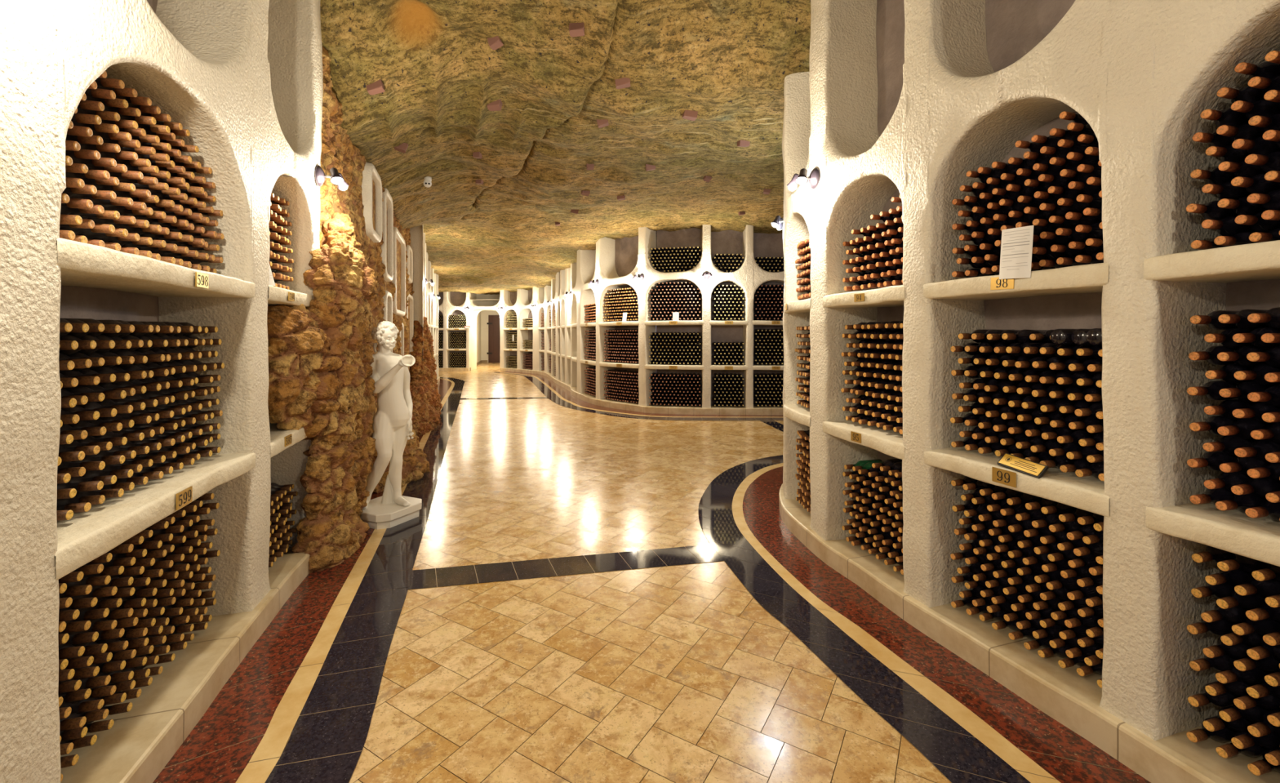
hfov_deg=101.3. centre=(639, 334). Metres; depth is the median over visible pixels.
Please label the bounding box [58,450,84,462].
wine bottle
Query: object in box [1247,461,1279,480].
wine bottle
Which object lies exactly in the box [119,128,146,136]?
wine bottle
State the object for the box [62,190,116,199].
wine bottle
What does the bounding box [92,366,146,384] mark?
wine bottle
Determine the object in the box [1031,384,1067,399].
wine bottle
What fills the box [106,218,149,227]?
wine bottle
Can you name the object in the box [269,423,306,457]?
shelf
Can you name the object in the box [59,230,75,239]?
wine bottle
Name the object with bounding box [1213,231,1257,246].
wine bottle
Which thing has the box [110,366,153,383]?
wine bottle
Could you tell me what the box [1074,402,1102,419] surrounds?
wine bottle
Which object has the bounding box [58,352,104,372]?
wine bottle
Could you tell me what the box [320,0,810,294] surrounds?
ceiling
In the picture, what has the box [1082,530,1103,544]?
wine bottle
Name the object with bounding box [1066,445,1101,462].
wine bottle
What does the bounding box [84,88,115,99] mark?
wine bottle
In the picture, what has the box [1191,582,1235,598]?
wine bottle
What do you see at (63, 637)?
wine bottle
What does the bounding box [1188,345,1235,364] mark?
wine bottle
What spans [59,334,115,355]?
wine bottle
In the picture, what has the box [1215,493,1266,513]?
wine bottle
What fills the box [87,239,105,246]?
wine bottle
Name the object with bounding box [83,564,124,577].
wine bottle
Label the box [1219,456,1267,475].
wine bottle
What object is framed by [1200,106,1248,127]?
wine bottle
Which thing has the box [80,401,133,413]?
wine bottle
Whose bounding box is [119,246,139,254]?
wine bottle
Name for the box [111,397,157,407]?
wine bottle
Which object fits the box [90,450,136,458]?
wine bottle
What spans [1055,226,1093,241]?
wine bottle
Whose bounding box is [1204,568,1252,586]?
wine bottle
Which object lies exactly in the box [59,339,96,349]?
wine bottle
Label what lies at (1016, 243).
paper sheet
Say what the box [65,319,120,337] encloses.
wine bottle
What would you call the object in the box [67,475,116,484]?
wine bottle
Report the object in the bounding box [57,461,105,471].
wine bottle
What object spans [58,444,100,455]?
wine bottle
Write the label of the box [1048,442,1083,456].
wine bottle
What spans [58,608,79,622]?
wine bottle
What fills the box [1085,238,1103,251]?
wine bottle
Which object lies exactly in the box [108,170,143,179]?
wine bottle
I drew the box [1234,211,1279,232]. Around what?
wine bottle
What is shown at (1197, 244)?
wine bottle
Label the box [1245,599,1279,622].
wine bottle
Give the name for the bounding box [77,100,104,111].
wine bottle
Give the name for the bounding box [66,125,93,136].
wine bottle
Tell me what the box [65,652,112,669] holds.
wine bottle
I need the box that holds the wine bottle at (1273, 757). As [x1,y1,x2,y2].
[1264,749,1279,765]
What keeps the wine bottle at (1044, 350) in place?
on the wine bottle at (1037, 364)
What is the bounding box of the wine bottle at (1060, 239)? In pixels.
[1040,231,1084,244]
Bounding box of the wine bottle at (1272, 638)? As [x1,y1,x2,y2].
[1262,623,1279,645]
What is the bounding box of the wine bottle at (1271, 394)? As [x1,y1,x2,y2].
[1247,385,1279,406]
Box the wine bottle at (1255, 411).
[1231,401,1279,422]
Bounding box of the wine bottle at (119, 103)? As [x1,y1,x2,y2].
[85,96,128,107]
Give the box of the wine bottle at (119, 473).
[82,469,133,478]
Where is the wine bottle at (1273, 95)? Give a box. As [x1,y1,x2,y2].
[1263,89,1279,108]
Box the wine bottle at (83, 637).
[57,631,98,648]
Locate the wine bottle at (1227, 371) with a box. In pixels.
[1204,363,1254,383]
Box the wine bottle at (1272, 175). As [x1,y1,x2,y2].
[1264,170,1279,185]
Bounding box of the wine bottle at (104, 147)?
[79,142,120,152]
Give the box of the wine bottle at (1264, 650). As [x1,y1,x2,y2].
[1246,638,1279,659]
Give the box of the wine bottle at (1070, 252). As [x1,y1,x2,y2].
[1050,243,1088,257]
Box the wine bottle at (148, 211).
[114,207,153,215]
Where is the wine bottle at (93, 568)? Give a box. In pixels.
[71,564,103,574]
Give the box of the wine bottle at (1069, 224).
[1048,215,1081,228]
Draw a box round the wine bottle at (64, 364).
[58,360,75,370]
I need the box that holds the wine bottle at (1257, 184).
[1231,173,1279,194]
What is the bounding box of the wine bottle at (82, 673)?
[58,666,99,682]
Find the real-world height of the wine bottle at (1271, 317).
0.074 m
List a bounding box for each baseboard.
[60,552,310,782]
[438,367,468,371]
[469,360,487,370]
[499,367,782,414]
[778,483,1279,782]
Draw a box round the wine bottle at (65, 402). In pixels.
[61,398,76,408]
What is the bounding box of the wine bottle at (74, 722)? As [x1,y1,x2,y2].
[59,715,86,731]
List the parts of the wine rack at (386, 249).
niche frame, niche frame, niche frame, niche frame, niche frame, niche frame, niche frame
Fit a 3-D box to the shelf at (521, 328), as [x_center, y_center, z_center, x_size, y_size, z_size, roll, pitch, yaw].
[-4.747,-0.244,22.774,0.444,0.096,1.137,0,0,-43]
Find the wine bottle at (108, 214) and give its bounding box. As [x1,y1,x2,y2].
[68,209,119,219]
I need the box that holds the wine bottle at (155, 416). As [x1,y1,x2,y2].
[119,413,159,421]
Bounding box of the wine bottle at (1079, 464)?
[1059,457,1092,472]
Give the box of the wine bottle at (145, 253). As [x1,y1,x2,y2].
[138,249,152,257]
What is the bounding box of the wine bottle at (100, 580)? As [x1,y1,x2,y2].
[65,575,111,586]
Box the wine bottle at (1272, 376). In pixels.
[1264,372,1279,382]
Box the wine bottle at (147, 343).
[108,336,152,352]
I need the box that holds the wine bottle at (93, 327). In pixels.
[59,317,104,337]
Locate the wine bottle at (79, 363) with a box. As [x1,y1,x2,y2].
[58,359,92,368]
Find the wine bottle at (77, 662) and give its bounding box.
[64,655,93,669]
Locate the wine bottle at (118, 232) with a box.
[78,227,128,239]
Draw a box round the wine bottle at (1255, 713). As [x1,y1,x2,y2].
[1218,694,1271,721]
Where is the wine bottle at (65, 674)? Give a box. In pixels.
[58,668,75,681]
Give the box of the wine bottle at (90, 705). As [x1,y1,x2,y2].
[58,698,104,719]
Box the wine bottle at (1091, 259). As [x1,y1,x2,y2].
[1075,252,1103,264]
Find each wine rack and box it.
[0,0,323,782]
[319,40,414,419]
[408,224,438,377]
[438,224,784,408]
[472,299,499,362]
[782,0,1279,740]
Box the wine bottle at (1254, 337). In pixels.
[1232,327,1279,347]
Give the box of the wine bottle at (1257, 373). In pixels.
[1233,364,1279,384]
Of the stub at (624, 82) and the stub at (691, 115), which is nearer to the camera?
the stub at (624, 82)
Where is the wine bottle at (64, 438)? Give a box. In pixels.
[59,434,73,444]
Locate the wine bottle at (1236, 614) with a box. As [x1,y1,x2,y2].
[1200,603,1248,622]
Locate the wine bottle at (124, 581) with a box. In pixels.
[92,576,133,589]
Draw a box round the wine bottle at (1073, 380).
[1056,372,1093,387]
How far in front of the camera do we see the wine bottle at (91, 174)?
1.89 m
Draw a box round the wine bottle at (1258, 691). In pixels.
[1246,671,1279,697]
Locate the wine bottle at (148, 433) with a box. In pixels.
[111,428,155,437]
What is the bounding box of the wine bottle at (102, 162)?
[71,157,116,167]
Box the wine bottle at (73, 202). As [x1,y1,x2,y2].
[61,198,93,208]
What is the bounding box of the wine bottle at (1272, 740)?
[1231,720,1279,748]
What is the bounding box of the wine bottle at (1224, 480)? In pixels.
[1204,471,1250,491]
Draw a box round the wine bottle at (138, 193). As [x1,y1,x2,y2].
[105,188,151,197]
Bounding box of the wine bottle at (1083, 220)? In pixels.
[1065,211,1102,225]
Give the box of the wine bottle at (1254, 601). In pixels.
[1216,588,1266,609]
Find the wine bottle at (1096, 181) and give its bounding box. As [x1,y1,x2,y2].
[1086,177,1102,190]
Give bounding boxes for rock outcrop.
[366,413,430,493]
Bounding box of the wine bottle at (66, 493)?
[57,488,76,498]
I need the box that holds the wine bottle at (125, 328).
[63,318,134,336]
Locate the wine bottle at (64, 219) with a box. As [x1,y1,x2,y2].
[59,213,82,224]
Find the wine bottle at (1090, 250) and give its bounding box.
[1068,241,1103,254]
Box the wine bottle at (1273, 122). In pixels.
[1248,113,1279,133]
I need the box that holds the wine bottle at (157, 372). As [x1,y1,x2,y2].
[120,364,168,381]
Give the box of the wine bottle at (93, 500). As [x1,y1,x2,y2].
[57,494,105,505]
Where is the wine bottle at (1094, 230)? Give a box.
[1075,222,1102,239]
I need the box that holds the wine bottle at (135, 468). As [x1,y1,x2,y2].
[102,463,142,472]
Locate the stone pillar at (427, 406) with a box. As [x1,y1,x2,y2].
[409,316,442,435]
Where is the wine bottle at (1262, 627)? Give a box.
[1231,616,1279,635]
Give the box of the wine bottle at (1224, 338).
[1204,328,1253,348]
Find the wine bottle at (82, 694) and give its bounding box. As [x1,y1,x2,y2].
[57,688,91,702]
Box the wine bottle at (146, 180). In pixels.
[117,176,158,185]
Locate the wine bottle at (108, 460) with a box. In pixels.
[71,454,124,464]
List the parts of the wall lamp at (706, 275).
plate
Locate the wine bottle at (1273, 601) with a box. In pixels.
[1265,594,1279,607]
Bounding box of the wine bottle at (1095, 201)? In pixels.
[1076,192,1102,208]
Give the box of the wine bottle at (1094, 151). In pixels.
[1084,146,1098,156]
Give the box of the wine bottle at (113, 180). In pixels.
[79,176,119,185]
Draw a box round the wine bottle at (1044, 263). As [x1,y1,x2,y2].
[1039,256,1073,268]
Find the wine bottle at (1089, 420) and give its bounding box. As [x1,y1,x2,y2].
[1068,416,1102,429]
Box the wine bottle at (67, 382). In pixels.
[59,377,78,387]
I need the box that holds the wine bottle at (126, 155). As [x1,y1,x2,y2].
[97,151,137,159]
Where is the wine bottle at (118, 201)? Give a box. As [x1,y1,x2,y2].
[83,196,133,205]
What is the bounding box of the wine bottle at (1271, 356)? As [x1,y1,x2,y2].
[1246,346,1279,367]
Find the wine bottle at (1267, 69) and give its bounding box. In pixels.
[1234,61,1279,79]
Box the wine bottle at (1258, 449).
[1234,439,1279,460]
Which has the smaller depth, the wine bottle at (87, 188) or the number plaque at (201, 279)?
the wine bottle at (87, 188)
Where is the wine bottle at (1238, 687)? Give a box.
[1204,680,1261,695]
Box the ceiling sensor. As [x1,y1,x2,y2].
[423,176,431,187]
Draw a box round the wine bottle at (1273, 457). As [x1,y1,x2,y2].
[1265,451,1279,462]
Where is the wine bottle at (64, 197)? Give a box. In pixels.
[61,193,69,203]
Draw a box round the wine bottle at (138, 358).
[98,351,147,367]
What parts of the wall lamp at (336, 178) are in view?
plate, arm, bulb, bulb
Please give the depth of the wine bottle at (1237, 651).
1.89 m
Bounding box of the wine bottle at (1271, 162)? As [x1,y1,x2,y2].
[1244,151,1279,172]
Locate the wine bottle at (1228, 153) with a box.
[1205,144,1248,163]
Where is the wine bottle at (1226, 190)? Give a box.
[1201,180,1251,199]
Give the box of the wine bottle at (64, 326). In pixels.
[59,322,72,332]
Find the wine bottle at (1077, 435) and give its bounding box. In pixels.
[1057,429,1102,446]
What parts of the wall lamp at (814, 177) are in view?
bulb, bulb, plate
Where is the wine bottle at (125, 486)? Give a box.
[97,481,134,490]
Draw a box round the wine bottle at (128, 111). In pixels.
[103,105,141,116]
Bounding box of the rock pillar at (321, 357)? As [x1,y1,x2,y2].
[266,212,377,573]
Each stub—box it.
[366,79,385,94]
[394,142,408,153]
[472,151,482,159]
[475,178,483,184]
[486,98,502,111]
[487,35,503,49]
[568,22,584,36]
[570,208,578,213]
[581,190,590,195]
[586,164,594,169]
[596,119,608,128]
[614,77,631,88]
[617,195,625,200]
[645,164,655,171]
[682,110,697,120]
[703,175,711,182]
[737,139,750,146]
[737,211,745,215]
[763,188,770,194]
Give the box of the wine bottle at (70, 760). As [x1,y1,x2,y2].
[60,754,79,768]
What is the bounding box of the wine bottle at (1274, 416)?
[1262,408,1279,422]
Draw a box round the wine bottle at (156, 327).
[115,320,159,337]
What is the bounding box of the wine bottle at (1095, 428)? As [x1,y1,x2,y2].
[1086,420,1103,432]
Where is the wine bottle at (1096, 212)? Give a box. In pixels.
[1083,206,1102,221]
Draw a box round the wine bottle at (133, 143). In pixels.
[102,137,140,147]
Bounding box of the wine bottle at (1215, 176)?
[1190,167,1235,185]
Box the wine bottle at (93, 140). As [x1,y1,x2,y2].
[65,134,103,144]
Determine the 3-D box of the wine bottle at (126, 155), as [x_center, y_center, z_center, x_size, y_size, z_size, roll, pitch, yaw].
[-2.137,-0.705,2.031,0.300,0.073,0.072,0,0,-18]
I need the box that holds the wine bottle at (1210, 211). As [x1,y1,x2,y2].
[1186,200,1238,220]
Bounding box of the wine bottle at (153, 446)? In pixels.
[118,440,161,450]
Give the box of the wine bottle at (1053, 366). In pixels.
[1048,358,1085,373]
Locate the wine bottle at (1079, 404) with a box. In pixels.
[1059,400,1091,416]
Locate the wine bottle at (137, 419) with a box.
[98,413,151,423]
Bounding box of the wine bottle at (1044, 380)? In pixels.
[1039,371,1073,386]
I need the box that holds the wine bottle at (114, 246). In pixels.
[104,242,120,250]
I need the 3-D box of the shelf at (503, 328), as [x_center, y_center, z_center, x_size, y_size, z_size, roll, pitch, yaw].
[-5.688,-0.245,23.661,1.148,0.097,0.461,0,0,39]
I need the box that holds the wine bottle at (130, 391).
[87,384,135,395]
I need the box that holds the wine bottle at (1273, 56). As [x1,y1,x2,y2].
[1264,50,1279,68]
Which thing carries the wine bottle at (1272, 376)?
on the wine bottle at (1271, 394)
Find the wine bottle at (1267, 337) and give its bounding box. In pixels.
[1261,331,1279,345]
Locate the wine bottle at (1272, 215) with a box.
[1261,209,1279,224]
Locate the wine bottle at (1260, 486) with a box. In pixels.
[1231,476,1279,497]
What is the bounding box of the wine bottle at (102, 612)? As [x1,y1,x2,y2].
[62,608,109,622]
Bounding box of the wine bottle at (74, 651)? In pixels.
[58,645,84,659]
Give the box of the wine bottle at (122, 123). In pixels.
[101,119,137,128]
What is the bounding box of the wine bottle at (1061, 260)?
[1056,253,1091,266]
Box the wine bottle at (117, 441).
[75,435,127,445]
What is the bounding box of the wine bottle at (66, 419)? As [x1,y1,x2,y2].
[60,413,79,424]
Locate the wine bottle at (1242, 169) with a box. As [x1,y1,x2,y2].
[1217,160,1266,177]
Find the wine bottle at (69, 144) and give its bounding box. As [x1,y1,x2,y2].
[65,140,80,151]
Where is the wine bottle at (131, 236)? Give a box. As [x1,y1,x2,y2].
[91,232,139,242]
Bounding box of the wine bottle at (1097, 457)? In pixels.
[1086,450,1103,462]
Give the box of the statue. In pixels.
[360,320,422,528]
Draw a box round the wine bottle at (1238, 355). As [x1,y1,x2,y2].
[1217,346,1268,366]
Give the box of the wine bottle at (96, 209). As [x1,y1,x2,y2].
[60,204,104,214]
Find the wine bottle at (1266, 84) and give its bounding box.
[1248,75,1279,95]
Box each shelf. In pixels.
[54,453,255,580]
[56,237,254,297]
[267,284,314,306]
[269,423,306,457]
[446,328,466,329]
[446,348,466,351]
[502,328,517,329]
[502,348,517,351]
[519,349,533,351]
[520,327,533,329]
[571,356,577,362]
[579,322,595,326]
[579,359,595,365]
[598,320,639,325]
[599,361,639,368]
[644,320,703,325]
[644,364,703,369]
[709,320,747,325]
[709,364,747,369]
[751,364,783,369]
[752,320,782,324]
[783,297,811,313]
[783,404,810,426]
[822,284,905,307]
[822,421,904,459]
[923,262,1109,300]
[924,446,1109,516]
[1143,240,1279,282]
[1145,502,1279,566]
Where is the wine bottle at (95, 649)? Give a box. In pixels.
[58,643,107,658]
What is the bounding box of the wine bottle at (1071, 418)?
[1049,414,1090,431]
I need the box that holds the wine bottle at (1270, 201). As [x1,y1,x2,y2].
[1246,189,1279,210]
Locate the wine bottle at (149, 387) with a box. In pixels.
[113,380,161,391]
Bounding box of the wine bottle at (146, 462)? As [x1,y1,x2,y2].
[112,458,153,466]
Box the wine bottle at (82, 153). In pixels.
[65,148,100,159]
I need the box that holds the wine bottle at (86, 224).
[59,218,94,228]
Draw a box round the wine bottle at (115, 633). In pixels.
[71,627,124,646]
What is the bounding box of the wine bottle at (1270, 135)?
[1262,129,1279,147]
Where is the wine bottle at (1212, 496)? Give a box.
[1189,487,1234,505]
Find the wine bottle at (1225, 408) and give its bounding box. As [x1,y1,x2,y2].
[1204,399,1262,419]
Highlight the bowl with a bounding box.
[401,354,415,366]
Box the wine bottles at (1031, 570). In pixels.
[57,71,1279,782]
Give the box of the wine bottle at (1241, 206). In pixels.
[1217,195,1266,215]
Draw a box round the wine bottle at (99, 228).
[59,223,115,235]
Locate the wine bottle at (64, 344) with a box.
[59,340,78,350]
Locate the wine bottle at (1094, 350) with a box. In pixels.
[1075,345,1102,359]
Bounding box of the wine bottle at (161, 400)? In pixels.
[125,394,168,404]
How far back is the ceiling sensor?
7.37 m
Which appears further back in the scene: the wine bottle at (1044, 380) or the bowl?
the bowl
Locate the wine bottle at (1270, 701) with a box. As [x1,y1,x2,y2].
[1233,683,1279,709]
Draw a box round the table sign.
[996,453,1048,478]
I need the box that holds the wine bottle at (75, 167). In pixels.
[65,163,88,173]
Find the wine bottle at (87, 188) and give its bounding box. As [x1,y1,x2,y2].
[62,184,97,194]
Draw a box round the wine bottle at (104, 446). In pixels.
[62,440,112,450]
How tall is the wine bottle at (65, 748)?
0.074 m
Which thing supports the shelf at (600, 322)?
attached to the wine rack at (615, 263)
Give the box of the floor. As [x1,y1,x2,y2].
[152,362,1151,782]
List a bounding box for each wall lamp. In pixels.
[315,164,349,191]
[425,278,434,285]
[564,290,571,296]
[588,279,598,285]
[632,273,644,280]
[700,271,713,279]
[771,215,783,230]
[786,167,819,191]
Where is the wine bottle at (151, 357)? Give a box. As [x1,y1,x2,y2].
[113,350,164,367]
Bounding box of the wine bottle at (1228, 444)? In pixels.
[1202,435,1261,454]
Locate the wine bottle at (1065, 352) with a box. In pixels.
[1057,344,1094,359]
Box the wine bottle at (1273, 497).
[1265,490,1279,502]
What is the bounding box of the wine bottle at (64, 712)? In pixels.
[58,706,71,719]
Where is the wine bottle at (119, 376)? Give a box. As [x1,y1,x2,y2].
[77,368,129,386]
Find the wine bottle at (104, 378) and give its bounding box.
[59,368,115,389]
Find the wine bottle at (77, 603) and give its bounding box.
[58,596,97,611]
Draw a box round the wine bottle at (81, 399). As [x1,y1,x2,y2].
[61,395,88,404]
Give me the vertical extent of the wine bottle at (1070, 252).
0.073 m
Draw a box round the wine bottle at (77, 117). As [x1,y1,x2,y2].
[71,113,101,124]
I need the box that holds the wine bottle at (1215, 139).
[1192,132,1232,147]
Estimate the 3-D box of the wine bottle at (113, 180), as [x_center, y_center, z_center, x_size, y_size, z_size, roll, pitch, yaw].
[-2.129,-0.585,1.950,0.300,0.075,0.072,0,0,-17]
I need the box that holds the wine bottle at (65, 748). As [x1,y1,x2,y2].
[60,742,73,755]
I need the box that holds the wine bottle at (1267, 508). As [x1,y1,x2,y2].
[1244,499,1279,520]
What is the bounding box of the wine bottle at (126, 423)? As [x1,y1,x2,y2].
[86,417,133,427]
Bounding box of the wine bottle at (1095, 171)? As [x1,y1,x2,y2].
[1076,164,1101,177]
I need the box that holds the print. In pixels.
[1005,457,1036,472]
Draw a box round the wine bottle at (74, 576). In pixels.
[58,571,83,583]
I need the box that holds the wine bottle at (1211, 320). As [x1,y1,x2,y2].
[1190,310,1241,329]
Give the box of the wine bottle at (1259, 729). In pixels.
[1247,707,1279,737]
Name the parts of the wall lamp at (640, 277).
plate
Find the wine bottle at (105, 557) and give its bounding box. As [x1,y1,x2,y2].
[86,552,112,564]
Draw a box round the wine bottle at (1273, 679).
[1264,667,1279,686]
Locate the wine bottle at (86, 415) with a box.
[60,408,99,420]
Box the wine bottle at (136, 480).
[115,476,148,484]
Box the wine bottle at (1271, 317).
[1247,306,1279,328]
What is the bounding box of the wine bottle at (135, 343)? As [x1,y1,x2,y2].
[95,334,143,352]
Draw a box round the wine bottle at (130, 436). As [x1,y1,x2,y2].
[93,431,144,440]
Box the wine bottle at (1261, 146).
[1231,136,1279,155]
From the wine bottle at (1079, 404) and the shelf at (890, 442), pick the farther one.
the shelf at (890, 442)
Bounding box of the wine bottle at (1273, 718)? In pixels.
[1266,711,1279,726]
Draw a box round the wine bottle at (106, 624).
[62,619,117,635]
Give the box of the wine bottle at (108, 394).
[66,386,126,405]
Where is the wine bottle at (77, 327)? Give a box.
[70,323,88,332]
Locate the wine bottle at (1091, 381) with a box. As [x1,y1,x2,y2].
[1076,373,1102,389]
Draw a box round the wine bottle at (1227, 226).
[1201,216,1266,236]
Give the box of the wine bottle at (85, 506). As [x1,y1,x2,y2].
[56,502,91,512]
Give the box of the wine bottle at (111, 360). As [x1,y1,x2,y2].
[66,351,121,370]
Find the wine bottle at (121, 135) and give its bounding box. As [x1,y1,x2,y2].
[92,130,131,141]
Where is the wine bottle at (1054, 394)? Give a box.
[1048,386,1093,401]
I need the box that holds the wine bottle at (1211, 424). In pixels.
[1189,414,1239,435]
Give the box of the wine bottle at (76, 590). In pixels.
[58,584,92,596]
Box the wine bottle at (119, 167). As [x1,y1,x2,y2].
[86,163,127,173]
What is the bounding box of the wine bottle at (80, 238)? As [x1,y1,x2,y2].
[72,235,88,243]
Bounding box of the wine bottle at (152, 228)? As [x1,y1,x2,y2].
[118,224,161,232]
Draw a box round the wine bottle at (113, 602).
[72,597,122,611]
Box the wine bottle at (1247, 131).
[1216,123,1263,142]
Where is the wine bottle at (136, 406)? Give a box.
[95,399,145,410]
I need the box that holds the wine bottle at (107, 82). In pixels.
[94,77,124,88]
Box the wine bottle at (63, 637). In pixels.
[57,633,69,644]
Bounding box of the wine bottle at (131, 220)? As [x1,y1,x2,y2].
[87,215,136,224]
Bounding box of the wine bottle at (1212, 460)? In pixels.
[1186,450,1238,471]
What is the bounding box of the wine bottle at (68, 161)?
[65,155,72,165]
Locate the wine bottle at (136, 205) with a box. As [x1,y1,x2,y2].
[102,201,146,210]
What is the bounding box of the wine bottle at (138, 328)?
[97,320,153,337]
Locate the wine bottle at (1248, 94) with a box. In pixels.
[1217,86,1264,103]
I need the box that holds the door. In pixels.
[486,315,500,362]
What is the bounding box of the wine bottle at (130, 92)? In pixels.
[97,85,137,97]
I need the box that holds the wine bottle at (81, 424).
[66,420,122,431]
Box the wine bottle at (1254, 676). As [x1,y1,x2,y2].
[1215,662,1278,684]
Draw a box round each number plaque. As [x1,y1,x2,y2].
[175,485,192,510]
[195,271,208,288]
[284,434,292,446]
[288,292,294,301]
[669,320,677,324]
[669,365,677,368]
[724,320,733,324]
[724,366,733,369]
[772,320,780,324]
[772,366,780,369]
[850,431,861,443]
[853,293,864,302]
[990,276,1014,289]
[991,466,1016,487]
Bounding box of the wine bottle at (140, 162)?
[113,158,151,167]
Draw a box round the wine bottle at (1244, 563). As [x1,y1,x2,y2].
[1217,553,1267,573]
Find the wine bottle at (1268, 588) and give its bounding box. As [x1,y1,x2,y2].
[1234,576,1279,597]
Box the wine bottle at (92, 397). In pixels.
[61,388,104,401]
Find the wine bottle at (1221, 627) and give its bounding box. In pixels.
[1186,617,1245,635]
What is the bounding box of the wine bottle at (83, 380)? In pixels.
[59,373,100,385]
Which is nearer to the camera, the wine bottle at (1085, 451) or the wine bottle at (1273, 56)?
the wine bottle at (1273, 56)
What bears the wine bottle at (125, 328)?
on the wine bottle at (118, 344)
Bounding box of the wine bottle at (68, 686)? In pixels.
[57,680,81,693]
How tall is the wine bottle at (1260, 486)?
0.074 m
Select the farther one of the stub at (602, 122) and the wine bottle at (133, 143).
the stub at (602, 122)
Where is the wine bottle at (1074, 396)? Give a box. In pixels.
[1067,387,1102,404]
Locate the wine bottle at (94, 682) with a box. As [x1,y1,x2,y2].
[62,675,111,693]
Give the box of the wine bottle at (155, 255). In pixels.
[151,253,160,260]
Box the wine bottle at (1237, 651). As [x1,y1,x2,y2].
[1202,635,1257,657]
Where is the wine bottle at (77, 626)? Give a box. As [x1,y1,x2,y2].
[57,620,91,633]
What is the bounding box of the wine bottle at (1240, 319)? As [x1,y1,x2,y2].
[1217,309,1270,329]
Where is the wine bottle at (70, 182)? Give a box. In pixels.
[65,177,84,187]
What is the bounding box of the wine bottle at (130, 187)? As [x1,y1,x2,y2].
[86,182,135,191]
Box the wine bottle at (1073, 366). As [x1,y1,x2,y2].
[1068,358,1102,374]
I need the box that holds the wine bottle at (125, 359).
[84,351,134,369]
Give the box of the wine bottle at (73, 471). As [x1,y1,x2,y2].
[57,466,85,476]
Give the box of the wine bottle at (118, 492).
[74,488,124,497]
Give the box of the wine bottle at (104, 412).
[61,404,116,417]
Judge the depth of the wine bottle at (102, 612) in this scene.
1.92 m
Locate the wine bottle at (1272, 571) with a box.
[1251,563,1279,581]
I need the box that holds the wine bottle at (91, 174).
[65,168,110,179]
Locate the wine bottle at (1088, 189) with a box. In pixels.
[1067,181,1101,195]
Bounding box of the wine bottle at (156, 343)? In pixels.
[119,334,168,351]
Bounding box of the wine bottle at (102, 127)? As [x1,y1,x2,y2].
[72,121,119,133]
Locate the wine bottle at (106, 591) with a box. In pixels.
[61,586,117,599]
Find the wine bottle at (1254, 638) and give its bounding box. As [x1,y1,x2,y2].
[1220,631,1262,645]
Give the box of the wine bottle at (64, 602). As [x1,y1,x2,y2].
[58,596,72,608]
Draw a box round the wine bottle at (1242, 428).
[1217,417,1270,439]
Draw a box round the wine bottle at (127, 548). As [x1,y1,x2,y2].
[105,543,133,554]
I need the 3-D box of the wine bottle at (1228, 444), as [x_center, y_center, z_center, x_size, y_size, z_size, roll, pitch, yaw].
[2.181,0.403,1.922,0.300,0.074,0.072,0,0,-16]
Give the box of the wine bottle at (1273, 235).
[1248,227,1279,242]
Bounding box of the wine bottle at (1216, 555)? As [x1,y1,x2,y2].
[1191,545,1233,563]
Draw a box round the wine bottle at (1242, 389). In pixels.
[1218,381,1279,401]
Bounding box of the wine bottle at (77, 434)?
[59,430,87,439]
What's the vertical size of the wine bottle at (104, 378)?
0.074 m
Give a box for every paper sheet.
[269,265,275,285]
[622,312,626,321]
[672,311,679,320]
[999,225,1033,279]
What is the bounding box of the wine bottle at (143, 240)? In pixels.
[107,236,152,246]
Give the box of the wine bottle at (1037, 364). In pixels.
[1031,356,1069,371]
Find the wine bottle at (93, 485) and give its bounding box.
[57,480,103,491]
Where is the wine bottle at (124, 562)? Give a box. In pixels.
[85,556,135,567]
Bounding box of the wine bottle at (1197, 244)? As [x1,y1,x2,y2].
[1191,237,1229,249]
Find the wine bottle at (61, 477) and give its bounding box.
[57,473,71,483]
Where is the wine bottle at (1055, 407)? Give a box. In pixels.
[1040,399,1075,414]
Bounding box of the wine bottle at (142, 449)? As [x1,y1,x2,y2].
[104,445,149,454]
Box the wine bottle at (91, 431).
[60,423,106,435]
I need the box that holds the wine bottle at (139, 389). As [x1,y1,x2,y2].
[97,382,146,393]
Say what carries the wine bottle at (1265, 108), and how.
on the wine bottle at (1273, 122)
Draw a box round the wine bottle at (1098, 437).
[1078,432,1103,446]
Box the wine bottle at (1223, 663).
[1189,653,1248,671]
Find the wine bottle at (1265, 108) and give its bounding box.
[1231,99,1279,119]
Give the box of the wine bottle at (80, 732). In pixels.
[59,726,87,741]
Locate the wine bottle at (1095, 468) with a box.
[1075,461,1103,478]
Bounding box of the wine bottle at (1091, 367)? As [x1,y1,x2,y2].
[1087,362,1102,371]
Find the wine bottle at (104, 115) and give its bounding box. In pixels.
[76,108,119,120]
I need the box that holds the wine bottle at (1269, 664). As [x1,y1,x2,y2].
[1233,655,1279,671]
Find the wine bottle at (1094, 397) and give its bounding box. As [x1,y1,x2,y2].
[1084,390,1102,402]
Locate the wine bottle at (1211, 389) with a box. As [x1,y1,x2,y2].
[1186,380,1239,399]
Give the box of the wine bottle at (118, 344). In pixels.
[78,334,131,353]
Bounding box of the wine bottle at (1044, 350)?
[1039,344,1076,358]
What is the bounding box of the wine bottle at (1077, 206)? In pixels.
[1057,196,1093,212]
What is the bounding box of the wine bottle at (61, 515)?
[56,509,73,520]
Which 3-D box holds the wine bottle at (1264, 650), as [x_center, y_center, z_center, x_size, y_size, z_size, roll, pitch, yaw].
[2.204,1.076,1.807,0.300,0.073,0.072,0,0,-17]
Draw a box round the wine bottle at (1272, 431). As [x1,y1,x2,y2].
[1250,422,1279,443]

